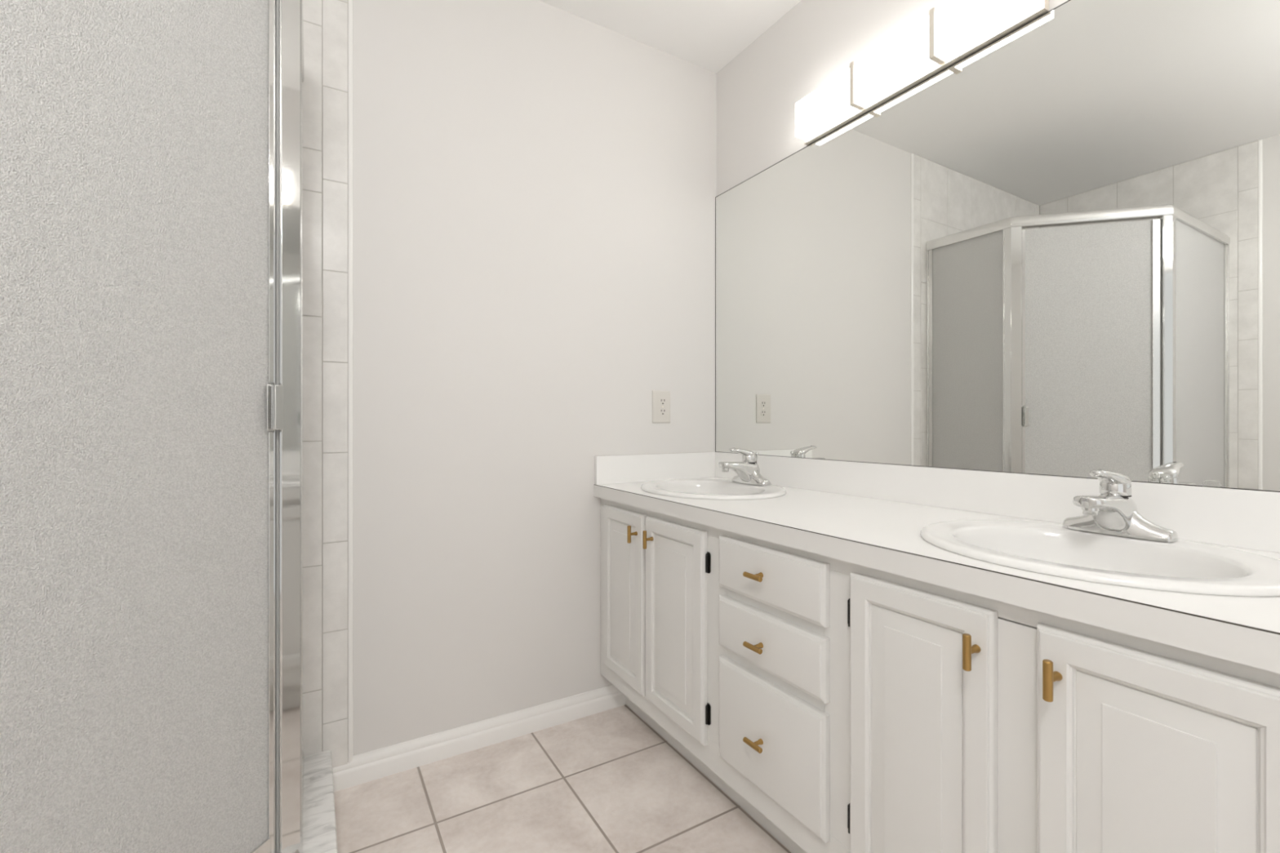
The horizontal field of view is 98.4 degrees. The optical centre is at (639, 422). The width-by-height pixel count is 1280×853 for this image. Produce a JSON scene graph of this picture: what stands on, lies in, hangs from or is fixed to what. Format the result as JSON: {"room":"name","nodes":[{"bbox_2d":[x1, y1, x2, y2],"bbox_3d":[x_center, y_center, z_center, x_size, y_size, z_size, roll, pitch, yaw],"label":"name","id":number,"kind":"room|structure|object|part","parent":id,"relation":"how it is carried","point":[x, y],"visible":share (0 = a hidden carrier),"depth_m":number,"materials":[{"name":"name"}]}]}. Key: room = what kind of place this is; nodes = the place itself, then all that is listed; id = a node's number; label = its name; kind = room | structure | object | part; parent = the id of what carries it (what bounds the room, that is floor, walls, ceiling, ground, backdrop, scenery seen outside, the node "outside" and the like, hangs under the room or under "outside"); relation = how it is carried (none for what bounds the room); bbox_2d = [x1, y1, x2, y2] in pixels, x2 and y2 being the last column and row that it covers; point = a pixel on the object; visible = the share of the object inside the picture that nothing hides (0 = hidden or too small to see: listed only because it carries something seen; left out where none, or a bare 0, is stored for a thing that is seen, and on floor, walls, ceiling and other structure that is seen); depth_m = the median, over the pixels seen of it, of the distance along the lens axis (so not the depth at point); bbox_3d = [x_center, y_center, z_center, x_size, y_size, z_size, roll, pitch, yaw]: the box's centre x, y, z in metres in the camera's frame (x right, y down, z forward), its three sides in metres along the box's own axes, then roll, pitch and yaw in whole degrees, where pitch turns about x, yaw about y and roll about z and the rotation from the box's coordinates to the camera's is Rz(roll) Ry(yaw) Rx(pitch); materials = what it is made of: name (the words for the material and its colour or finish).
{"room":"bathroom","nodes":[
{"label":"bathroom","id":0,"kind":"room"},
{"bbox_2d":[302,0,715,762],"bbox_3d":[-0.868,-0.197,1.590,2.887,2.440,0.106,0,0,-31],"label":"wall","id":1,"kind":"structure","parent":0,"point":[535,180],"depth_m":1.79,"materials":[{"name":"white paint"}]},
{"bbox_2d":[302,0,321,755],"bbox_3d":[-1.433,-0.206,1.194,1.291,2.416,0.007,0,0,-31],"label":"wall tile","id":2,"kind":"structure","parent":1,"relation":"attached to","point":[312,9],"depth_m":1.51,"materials":[{"name":"tile"}]},
{"bbox_2d":[322,0,347,768],"bbox_3d":[-0.850,-0.225,1.541,0.061,2.378,0.007,0,0,-31],"label":"wall tile","id":3,"kind":"structure","parent":1,"relation":"attached to","point":[335,12],"depth_m":1.54,"materials":[{"name":"tile"}]},
{"bbox_2d":[348,0,353,763],"bbox_3d":[-0.818,-0.225,1.561,0.013,2.381,0.008,0,0,-31],"label":"wall tile","id":4,"kind":"structure","parent":1,"relation":"attached to","point":[350,2],"depth_m":1.56,"materials":[{"name":"white tile"}]},
{"bbox_2d":[332,684,626,791],"bbox_3d":[-0.456,0.984,1.774,0.934,0.078,0.014,0,0,-31],"label":"baseboard","id":5,"kind":"structure","parent":1,"relation":"attached to","point":[367,766],"depth_m":1.72,"materials":[{"name":"white paint"}]},
{"bbox_2d":[652,391,670,422],"bbox_3d":[0.082,-0.061,2.099,0.081,0.121,0.006,0,0,-31],"label":"electrical outlet","id":6,"kind":"object","parent":1,"relation":"attached to","point":[660,399],"visible":1,"depth_m":2.10,"materials":[{"name":"white plastic"}]},
{"bbox_2d":[660,408,665,415],"bbox_3d":[0.087,-0.042,2.099,0.025,0.027,0.001,0,0,-31],"label":"receptacle","id":7,"kind":"object","parent":6,"relation":"attached to","point":[662,410],"depth_m":2.10,"materials":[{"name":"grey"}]},
{"bbox_2d":[660,398,665,405],"bbox_3d":[0.087,-0.081,2.099,0.025,0.027,0.001,0,0,-31],"label":"receptacle","id":8,"kind":"object","parent":6,"relation":"attached to","point":[662,400],"depth_m":2.10,"materials":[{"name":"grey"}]},
{"bbox_2d":[333,704,791,852],"bbox_3d":[-0.075,1.073,0.262,2.887,0.100,3.200,0,0,-31],"label":"floor","id":9,"kind":"structure","parent":0,"point":[606,781],"depth_m":1.49,"materials":[{"name":"tile"}]},
{"bbox_2d":[302,750,337,852],"bbox_3d":[-1.009,0.964,0.714,0.582,0.118,1.612,0,0,25],"label":"shower curb","id":10,"kind":"object","parent":9,"relation":"on","point":[319,824],"visible":0.53,"depth_m":1.30,"materials":[{"name":"grey stone"}]},
{"bbox_2d":[0,0,304,852],"bbox_3d":[-1.031,-0.033,0.716,0.484,1.877,1.522,0,0,25],"label":"shower enclosure","id":11,"kind":"object","parent":10,"relation":"on","point":[151,151],"visible":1,"depth_m":0.88,"materials":[{"name":"white glass"}]},
{"bbox_3d":[-0.714,-0.030,1.080,0.022,0.091,0.018,0,0,14],"label":"door pull","id":12,"kind":"part","parent":11,"relation":"part of","materials":[{"name":"silver metal"}]},
{"bbox_3d":[-0.723,-0.024,1.133,0.045,1.795,0.074,0,0,-5],"label":"corner post","id":13,"kind":"part","parent":11,"relation":"part of","materials":[{"name":"silver metal"}]},
{"bbox_3d":[-1.031,-0.947,0.716,0.484,0.050,1.521,0,0,25],"label":"header rail","id":14,"kind":"part","parent":11,"relation":"part of","materials":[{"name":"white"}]},
{"bbox_2d":[600,497,1279,852],"bbox_3d":[0.502,0.641,1.352,0.574,0.762,1.719,0,0,-31],"label":"vanity cabinet","id":15,"kind":"object","parent":9,"relation":"on","point":[845,707],"visible":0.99,"depth_m":0.93,"materials":[{"name":"white paint"}]},
{"bbox_3d":[-0.055,0.560,1.806,0.018,0.554,0.266,0,0,-31],"label":"cabinet door","id":16,"kind":"part","parent":15,"relation":"part of","materials":[{"name":"white paint"}]},
{"bbox_3d":[-0.024,0.343,1.706,0.032,0.053,0.012,0,0,-31],"label":"pull handle","id":17,"kind":"part","parent":15,"relation":"part of","materials":[{"name":"gold metal"}]},
{"bbox_3d":[0.023,0.343,1.627,0.032,0.053,0.012,0,0,-31],"label":"pull handle","id":18,"kind":"part","parent":15,"relation":"part of","materials":[{"name":"gold metal"}]},
{"bbox_3d":[0.095,0.560,1.555,0.018,0.554,0.287,0,0,-31],"label":"cabinet door","id":19,"kind":"part","parent":15,"relation":"part of","materials":[{"name":"white paint"}]},
{"bbox_3d":[0.259,0.715,1.231,0.032,0.012,0.053,0,0,-31],"label":"pull handle","id":20,"kind":"part","parent":15,"relation":"part of","materials":[{"name":"gold metal"}]},
{"bbox_3d":[0.259,0.499,1.231,0.032,0.012,0.053,0,0,-31],"label":"pull handle","id":21,"kind":"part","parent":15,"relation":"part of","materials":[{"name":"gold metal"}]},
{"bbox_3d":[0.259,0.341,1.231,0.032,0.012,0.053,0,0,-31],"label":"pull handle","id":22,"kind":"part","parent":15,"relation":"part of","materials":[{"name":"gold metal"}]},
{"bbox_3d":[0.285,0.707,1.237,0.018,0.251,0.332,0,0,-31],"label":"drawer","id":23,"kind":"part","parent":15,"relation":"part of","materials":[{"name":"white paint"}]},
{"bbox_3d":[0.285,0.493,1.237,0.018,0.126,0.332,0,0,-31],"label":"drawer","id":24,"kind":"part","parent":15,"relation":"part of","materials":[{"name":"white paint"}]},
{"bbox_3d":[0.285,0.343,1.237,0.018,0.126,0.332,0,0,-31],"label":"drawer","id":25,"kind":"part","parent":15,"relation":"part of","materials":[{"name":"white paint"}]},
{"bbox_3d":[0.465,0.560,0.936,0.018,0.554,0.256,0,0,-31],"label":"cabinet door","id":26,"kind":"part","parent":15,"relation":"part of","materials":[{"name":"white paint"}]},
{"bbox_2d":[594,451,1279,673],"bbox_3d":[0.516,0.188,1.353,0.550,0.144,1.732,0,0,-31],"label":"countertop","id":27,"kind":"structure","parent":15,"relation":"on","point":[871,515],"depth_m":1.09,"materials":[{"name":"white laminate"}]},
{"bbox_2d":[640,478,786,500],"bbox_3d":[0.232,0.282,1.803,0.440,0.152,0.510,0,0,-31],"label":"sink","id":28,"kind":"object","parent":27,"relation":"in","point":[690,488],"visible":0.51,"depth_m":1.88,"materials":[{"name":"white ceramic"}]},
{"bbox_2d":[718,448,771,485],"bbox_3d":[0.337,0.145,1.866,0.165,0.123,0.163,0,0,-31],"label":"faucet","id":29,"kind":"object","parent":27,"relation":"on","point":[748,472],"visible":1,"depth_m":1.85,"materials":[{"name":"silver metal"}]},
{"bbox_3d":[0.334,0.167,1.865,0.159,0.076,0.055,0,0,-31],"label":"spout","id":30,"kind":"part","parent":29,"relation":"part of","materials":[{"name":"silver metal"}]},
{"bbox_3d":[0.347,0.108,1.872,0.108,0.049,0.046,0,0,-31],"label":"lever","id":31,"kind":"part","parent":29,"relation":"part of","materials":[{"name":"silver metal"}]},
{"bbox_3d":[0.403,0.139,1.905,0.011,0.075,0.011,0,0,3],"label":"lift rod","id":32,"kind":"part","parent":29,"relation":"part of","materials":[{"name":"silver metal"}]},
{"bbox_2d":[920,520,1279,596],"bbox_3d":[0.750,0.282,0.935,0.440,0.152,0.510,0,0,-31],"label":"sink","id":33,"kind":"object","parent":27,"relation":"in","point":[1180,566],"visible":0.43,"depth_m":0.94,"materials":[{"name":"white ceramic"}]},
{"bbox_2d":[1062,469,1177,542],"bbox_3d":[0.849,0.145,1.007,0.165,0.123,0.163,0,0,-31],"label":"faucet","id":34,"kind":"object","parent":27,"relation":"on","point":[1111,512],"visible":1,"depth_m":1.00,"materials":[{"name":"silver metal"}]},
{"bbox_3d":[0.847,0.167,1.006,0.159,0.076,0.055,0,0,-31],"label":"spout","id":35,"kind":"part","parent":34,"relation":"part of","materials":[{"name":"silver metal"}]},
{"bbox_3d":[0.859,0.108,1.013,0.108,0.049,0.046,0,0,-31],"label":"lever","id":36,"kind":"part","parent":34,"relation":"part of","materials":[{"name":"silver metal"}]},
{"bbox_3d":[0.498,0.343,0.831,0.032,0.053,0.012,0,0,-31],"label":"pull handle","id":37,"kind":"part","parent":15,"relation":"part of","materials":[{"name":"gold metal"}]},
{"bbox_3d":[0.552,0.343,0.740,0.032,0.053,0.012,0,0,-31],"label":"pull handle","id":38,"kind":"part","parent":15,"relation":"part of","materials":[{"name":"gold metal"}]},
{"bbox_3d":[0.625,0.560,0.667,0.018,0.554,0.257,0,0,-31],"label":"cabinet door","id":39,"kind":"part","parent":15,"relation":"part of","materials":[{"name":"white paint"}]},
{"bbox_2d":[538,0,801,73],"bbox_3d":[-0.075,-1.467,0.262,2.887,0.100,3.200,0,0,-31],"label":"ceiling","id":40,"kind":"structure","parent":0,"point":[707,34],"depth_m":1.95,"materials":[{"name":"white paint"}]},
{"bbox_2d":[715,0,1068,196],"bbox_3d":[1.121,-0.197,0.976,0.100,2.440,3.000,0,0,-31],"label":"wall","id":41,"kind":"structure","parent":0,"point":[757,91],"depth_m":1.91,"materials":[{"name":"white paint"}]},
{"bbox_2d":[795,0,1048,145],"bbox_3d":[0.704,-0.981,1.509,0.067,0.132,0.693,0,0,-31],"label":"vanity light","id":42,"kind":"object","parent":41,"relation":"attached to","point":[950,33],"visible":1,"depth_m":1.46,"materials":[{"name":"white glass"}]},
{"bbox_2d":[715,0,1279,492],"bbox_3d":[0.760,-0.398,1.476,0.005,1.032,1.769,0,0,-31],"label":"wall mirror","id":43,"kind":"object","parent":41,"relation":"attached to","point":[1055,251],"visible":1,"depth_m":1.24,"materials":[{"name":"white mirror"}]},
{"bbox_2d":[1202,480,1221,488],"bbox_3d":[1.038,0.110,1.003,0.003,0.013,0.024,0,0,-31],"label":"mirror clip","id":44,"kind":"object","parent":43,"relation":"attached to","point":[1206,483],"visible":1,"depth_m":1.00,"materials":[{"name":"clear plastic"}]},
{"bbox_2d":[715,452,1279,552],"bbox_3d":[0.745,0.168,1.490,0.018,0.101,1.731,0,0,-31],"label":"backsplash","id":45,"kind":"structure","parent":41,"relation":"attached to","point":[1250,519],"depth_m":1.25,"materials":[{"name":"white laminate"}]}
]}

